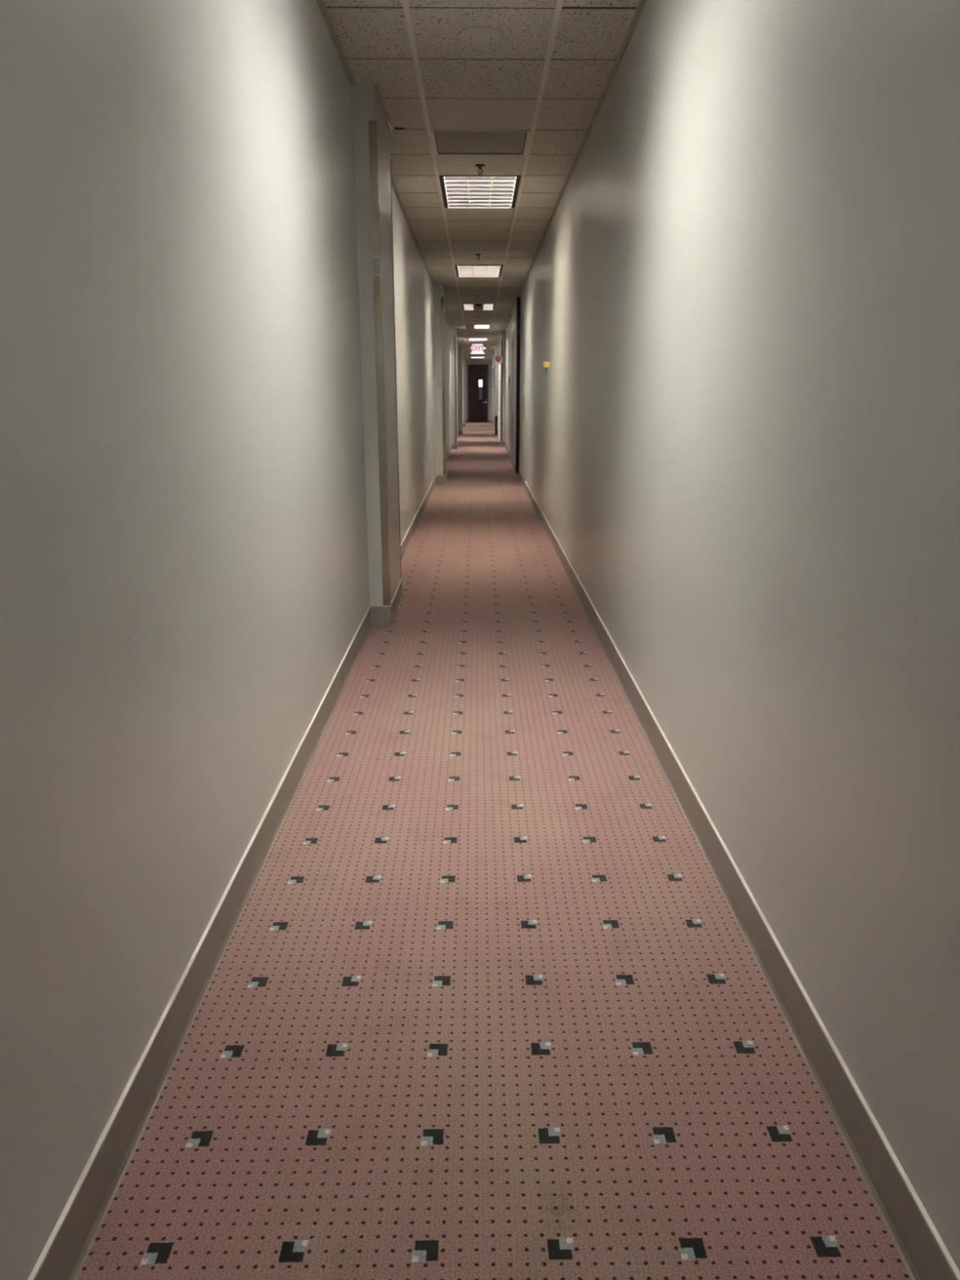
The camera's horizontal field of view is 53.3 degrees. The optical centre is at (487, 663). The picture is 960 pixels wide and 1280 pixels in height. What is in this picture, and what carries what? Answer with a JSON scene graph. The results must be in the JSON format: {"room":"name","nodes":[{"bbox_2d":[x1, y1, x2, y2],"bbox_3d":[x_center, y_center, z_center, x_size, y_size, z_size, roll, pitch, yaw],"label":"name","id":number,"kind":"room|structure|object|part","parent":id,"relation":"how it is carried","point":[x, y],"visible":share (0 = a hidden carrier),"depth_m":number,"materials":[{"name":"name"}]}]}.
{"room":"office building corridor","nodes":[
{"label":"office building corridor","id":0,"kind":"room"},
{"bbox_2d":[0,0,458,1279],"bbox_3d":[-0.900,-5.804,19.602,0.120,3.067,49.900,0,16,-1],"label":"wall","id":1,"kind":"structure","parent":0,"point":[184,572],"depth_m":1.79,"materials":[{"name":"grey paint"}]},
{"bbox_2d":[27,419,467,1279],"bbox_3d":[-0.753,-4.386,20.005,0.175,0.117,49.900,0,16,-1],"label":"baseboard","id":2,"kind":"structure","parent":1,"relation":"attached to","point":[64,1256],"depth_m":1.94,"materials":[{"name":"plastic"}]},
{"bbox_2d":[315,0,465,355],"bbox_3d":[-0.758,-6.981,19.270,0.164,0.022,49.900,0,16,-1],"label":"trim","id":3,"kind":"structure","parent":1,"relation":"attached to","point":[322,6],"depth_m":4.75,"materials":[{"name":"paint"}]},
{"bbox_2d":[386,119,394,129],"bbox_3d":[-0.556,-3.068,5.424,0.026,0.003,0.260,0,16,-1],"label":"trim","id":4,"kind":"structure","parent":1,"relation":"attached to","point":[391,127],"depth_m":5.47,"materials":[{"name":"white plastic"}]},
{"bbox_2d":[465,359,491,422],"bbox_3d":[-0.403,-12.613,43.674,1.418,3.067,0.120,0,16,-1],"label":"wall","id":5,"kind":"structure","parent":0,"point":[468,362],"depth_m":43.52,"materials":[{"name":"grey paint"}]},
{"bbox_2d":[467,364,488,422],"bbox_3d":[-0.455,-12.354,43.706,0.943,2.550,0.160,0,16,-1],"label":"door","id":6,"kind":"structure","parent":5,"relation":"in","point":[477,375],"depth_m":43.70,"materials":[{"name":"brown wood"}]},
{"bbox_2d":[323,0,639,359],"bbox_3d":[-0.131,-7.050,19.436,1.418,0.020,49.528,0,16,-1],"label":"ceiling","id":7,"kind":"structure","parent":0,"point":[496,86],"depth_m":5.00,"materials":[{"name":"tile"}]},
{"bbox_2d":[471,342,484,352],"bbox_3d":[-0.311,-9.506,28.695,0.382,0.294,0.070,0,16,-1],"label":"exit sign","id":8,"kind":"object","parent":7,"relation":"attached to","point":[477,347],"visible":1,"depth_m":28.69,"materials":[{"name":"white"}]},
{"bbox_2d":[467,337,488,340],"bbox_3d":[-0.286,-9.305,27.162,0.584,0.164,1.220,0,16,-1],"label":"ceiling light","id":9,"kind":"object","parent":7,"relation":"attached to","point":[468,339],"visible":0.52,"depth_m":27.04,"materials":[{"name":"white plastic"}]},
{"bbox_2d":[471,356,484,358],"bbox_3d":[-0.440,-13.156,40.779,0.584,0.164,1.220,0,16,-1],"label":"ceiling light","id":10,"kind":"object","parent":7,"relation":"attached to","point":[471,357],"visible":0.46,"depth_m":40.49,"materials":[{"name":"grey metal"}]},
{"bbox_2d":[461,303,495,310],"bbox_3d":[-0.171,-6.421,17.012,0.584,0.189,1.220,0,16,-1],"label":"ceiling light","id":11,"kind":"object","parent":7,"relation":"attached to","point":[464,306],"visible":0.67,"depth_m":16.95,"materials":[{"name":"grey metal"}]},
{"bbox_3d":[-0.171,-6.360,17.029,0.167,0.005,1.188,0,16,-1],"label":"blank panel","id":12,"kind":"part","parent":11,"relation":"part of","materials":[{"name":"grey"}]},
{"bbox_2d":[465,324,491,328],"bbox_3d":[-0.228,-7.844,21.997,0.584,0.164,1.220,0,16,-1],"label":"ceiling light","id":13,"kind":"object","parent":7,"relation":"attached to","point":[469,326],"visible":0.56,"depth_m":22.14,"materials":[{"name":"grey metal"}]},
{"bbox_3d":[-0.402,-7.771,22.016,0.167,0.005,1.188,0,16,-1],"label":"blank panel","id":14,"kind":"part","parent":13,"relation":"part of","materials":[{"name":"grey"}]},
{"bbox_2d":[454,264,502,277],"bbox_3d":[-0.115,-5.022,12.020,0.584,0.164,1.220,0,16,-1],"label":"ceiling light","id":15,"kind":"object","parent":7,"relation":"attached to","point":[461,270],"visible":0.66,"depth_m":12.04,"materials":[{"name":"white plastic"}]},
{"bbox_2d":[439,175,521,208],"bbox_3d":[-0.062,-3.694,7.324,0.584,0.164,1.220,0,16,-1],"label":"ceiling light","id":16,"kind":"object","parent":7,"relation":"attached to","point":[457,191],"visible":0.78,"depth_m":7.34,"materials":[{"name":"grey metal"}]},
{"bbox_2d":[475,164,485,174],"bbox_3d":[-0.053,-3.341,6.464,0.072,0.058,0.072,0,16,-1],"label":"sprinkler head","id":17,"kind":"object","parent":7,"relation":"attached to","point":[480,166],"visible":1,"depth_m":6.45},
{"bbox_2d":[431,128,530,155],"bbox_3d":[-0.045,-3.208,5.877,0.584,0.016,0.602,0,16,-1],"label":"panel","id":18,"kind":"object","parent":7,"relation":"attached to","point":[446,141],"visible":1,"depth_m":5.86,"materials":[{"name":"paint"}]},
{"bbox_2d":[457,26,503,47],"bbox_3d":[-0.031,-2.697,4.122,0.200,0.024,0.200,0,16,-1],"label":"cover plate","id":19,"kind":"object","parent":7,"relation":"attached to","point":[480,37],"visible":1,"depth_m":4.08,"materials":[{"name":"beige"}]},
{"bbox_2d":[401,0,563,359],"bbox_3d":[-0.197,-7.011,19.268,0.634,0.044,49.900,0,16,-1],"label":"trim","id":20,"kind":"structure","parent":7,"relation":"attached to","point":[405,2],"depth_m":5.26,"materials":[{"name":"paint"}]},
{"bbox_2d":[76,422,911,1279],"bbox_3d":[-0.036,-4.648,21.238,2.800,0.050,52.600,0,16,-1],"label":"floor","id":21,"kind":"structure","parent":0,"point":[485,1001],"depth_m":2.04,"materials":[{"name":"carpet"}]},
{"bbox_2d":[351,83,400,605],"bbox_3d":[-0.633,-1.812,5.487,0.135,3.067,0.840,0,16,-1],"label":"column","id":22,"kind":"structure","parent":21,"relation":"on","point":[366,106],"depth_m":5.20,"materials":[{"name":"grey paint"}]},
{"bbox_2d":[368,120,391,605],"bbox_3d":[-0.579,-1.534,5.148,0.040,2.481,0.042,0,16,-1],"label":"guard","id":23,"kind":"object","parent":22,"relation":"attached to","point":[373,135],"visible":1,"depth_m":5.10,"materials":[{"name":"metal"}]},
{"bbox_2d":[390,159,401,578],"bbox_3d":[-0.588,-1.753,5.923,0.040,2.481,0.040,0,16,-1],"label":"guard","id":24,"kind":"object","parent":22,"relation":"attached to","point":[390,159],"visible":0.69,"depth_m":5.87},
{"bbox_2d":[433,284,447,475],"bbox_3d":[-0.718,-4.295,14.263,0.164,3.067,0.800,0,16,-1],"label":"column","id":25,"kind":"structure","parent":21,"relation":"on","point":[438,290],"depth_m":13.94,"materials":[{"name":"grey paint"}]},
{"bbox_2d":[440,297,445,475],"bbox_3d":[-0.650,-4.021,13.944,0.040,2.481,0.040,0,16,-1],"label":"guard","id":26,"kind":"object","parent":25,"relation":"attached to","point":[442,298],"visible":1,"depth_m":13.90,"materials":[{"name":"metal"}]},
{"bbox_2d":[450,326,457,444],"bbox_3d":[-0.823,-6.717,22.826,0.148,3.067,0.800,0,16,-1],"label":"column","id":27,"kind":"structure","parent":21,"relation":"on","point":[453,330],"depth_m":22.48,"materials":[{"name":"grey paint"}]},
{"bbox_2d":[453,334,457,444],"bbox_3d":[-0.762,-6.443,22.507,0.040,2.481,0.040,0,16,-1],"label":"guard","id":28,"kind":"object","parent":27,"relation":"attached to","point":[455,335],"visible":1,"depth_m":22.49,"materials":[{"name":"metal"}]},
{"bbox_2d":[457,345,462,431],"bbox_3d":[-0.915,-9.084,31.197,0.152,3.067,0.800,0,16,-1],"label":"column","id":29,"kind":"structure","parent":21,"relation":"on","point":[460,347],"depth_m":30.89,"materials":[{"name":"grey paint"}]},
{"bbox_2d":[460,351,462,431],"bbox_3d":[-0.853,-8.811,30.878,0.040,2.481,0.040,0,16,-1],"label":"guard","id":30,"kind":"object","parent":29,"relation":"attached to","point":[460,351],"visible":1,"depth_m":30.80,"materials":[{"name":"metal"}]},
{"bbox_2d":[462,354,465,423],"bbox_3d":[-0.998,-11.098,38.317,0.148,3.067,0.800,0,16,-1],"label":"column","id":31,"kind":"structure","parent":21,"relation":"on","point":[463,355],"depth_m":37.95,"materials":[{"name":"grey paint"}]},
{"bbox_2d":[463,359,465,423],"bbox_3d":[-0.937,-10.825,37.998,0.040,2.481,0.040,0,16,-1],"label":"guard","id":32,"kind":"object","parent":31,"relation":"attached to","point":[464,359],"visible":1,"depth_m":38.04,"materials":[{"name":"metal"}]},
{"bbox_2d":[494,415,497,435],"bbox_3d":[0.259,-7.601,30.487,0.092,0.600,0.264,0,16,-1],"label":"waste bin","id":33,"kind":"object","parent":21,"relation":"on","point":[495,416],"visible":1,"depth_m":30.36,"materials":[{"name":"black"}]},
{"bbox_2d":[500,331,505,441],"bbox_3d":[0.435,-7.115,24.235,0.220,3.067,0.700,0,16,-1],"label":"column","id":34,"kind":"structure","parent":0,"point":[502,333],"depth_m":24.04,"materials":[{"name":"grey paint"}]},
{"bbox_2d":[494,348,502,364],"bbox_3d":[0.261,-7.587,23.621,0.180,0.380,0.220,0,16,-1],"label":"sign","id":35,"kind":"object","parent":34,"relation":"attached to","point":[498,359],"visible":1,"depth_m":23.54,"materials":[{"name":"white plastic"}]},
{"bbox_3d":[0.246,-7.495,23.553,0.150,0.240,0.012,0,16,-1],"label":"panel","id":36,"kind":"part","parent":35,"relation":"part of","materials":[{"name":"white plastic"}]},
{"bbox_2d":[501,337,502,441],"bbox_3d":[0.345,-6.855,23.961,0.037,2.481,0.037,0,16,-1],"label":"guard","id":37,"kind":"object","parent":34,"relation":"attached to","point":[501,338],"visible":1,"depth_m":23.90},
{"bbox_2d":[491,0,959,1271],"bbox_3d":[0.833,-5.810,19.620,0.830,3.067,49.900,0,16,-1],"label":"wall","id":38,"kind":"structure","parent":0,"point":[740,435],"depth_m":1.98,"materials":[{"name":"grey paint"}]},
{"bbox_2d":[492,365,494,390],"bbox_3d":[0.216,-11.192,37.432,0.038,0.870,2.920,0,16,-1],"label":"notice board","id":39,"kind":"object","parent":38,"relation":"attached to","point":[493,367],"visible":1,"depth_m":37.78,"materials":[{"name":"white plastic"}]},
{"bbox_2d":[488,419,497,435],"bbox_3d":[0.182,-9.036,36.446,0.140,0.117,15.750,0,16,-1],"label":"baseboard","id":40,"kind":"structure","parent":38,"relation":"attached to","point":[490,420],"depth_m":40.70,"materials":[{"name":"plastic"}]},
{"bbox_2d":[497,364,500,439],"bbox_3d":[0.369,-7.794,28.043,0.148,2.300,1.000,0,16,-1],"label":"door","id":41,"kind":"structure","parent":38,"relation":"in","point":[499,386],"depth_m":27.67,"materials":[{"name":"white wood"}]},
{"bbox_2d":[499,435,511,463],"bbox_3d":[0.388,-5.226,22.976,0.112,0.117,10.050,0,16,-1],"label":"baseboard","id":42,"kind":"structure","parent":38,"relation":"attached to","point":[502,443],"depth_m":22.75,"materials":[{"name":"plastic"}]},
{"bbox_2d":[511,334,514,464],"bbox_3d":[0.516,-4.726,17.272,0.158,2.260,1.100,0,16,-1],"label":"door","id":43,"kind":"structure","parent":38,"relation":"in","point":[513,337],"depth_m":17.65,"materials":[{"name":"white"}]},
{"bbox_2d":[515,297,520,473],"bbox_3d":[0.818,-4.537,15.675,0.709,2.765,0.104,0,16,-1],"label":"door","id":44,"kind":"structure","parent":38,"relation":"in","point":[518,299],"depth_m":15.64,"materials":[{"name":"brown wood"}]},
{"bbox_2d":[543,361,549,373],"bbox_3d":[0.535,-2.717,8.756,0.057,0.099,0.010,0,16,-1],"label":"tag","id":45,"kind":"object","parent":38,"relation":"attached to","point":[546,364],"visible":1,"depth_m":8.75,"materials":[{"name":"yellow plastic"}]},
{"bbox_2d":[491,0,647,359],"bbox_3d":[0.438,-6.985,19.283,0.080,0.022,49.900,0,16,-1],"label":"trim","id":46,"kind":"structure","parent":38,"relation":"attached to","point":[641,6],"depth_m":5.16,"materials":[{"name":"paint"}]},
{"bbox_2d":[518,471,959,1279],"bbox_3d":[0.597,-0.307,5.584,0.012,0.117,19.900,0,16,-1],"label":"baseboard","id":47,"kind":"structure","parent":38,"relation":"attached to","point":[917,1240],"depth_m":1.93,"materials":[{"name":"plastic"}]}
]}

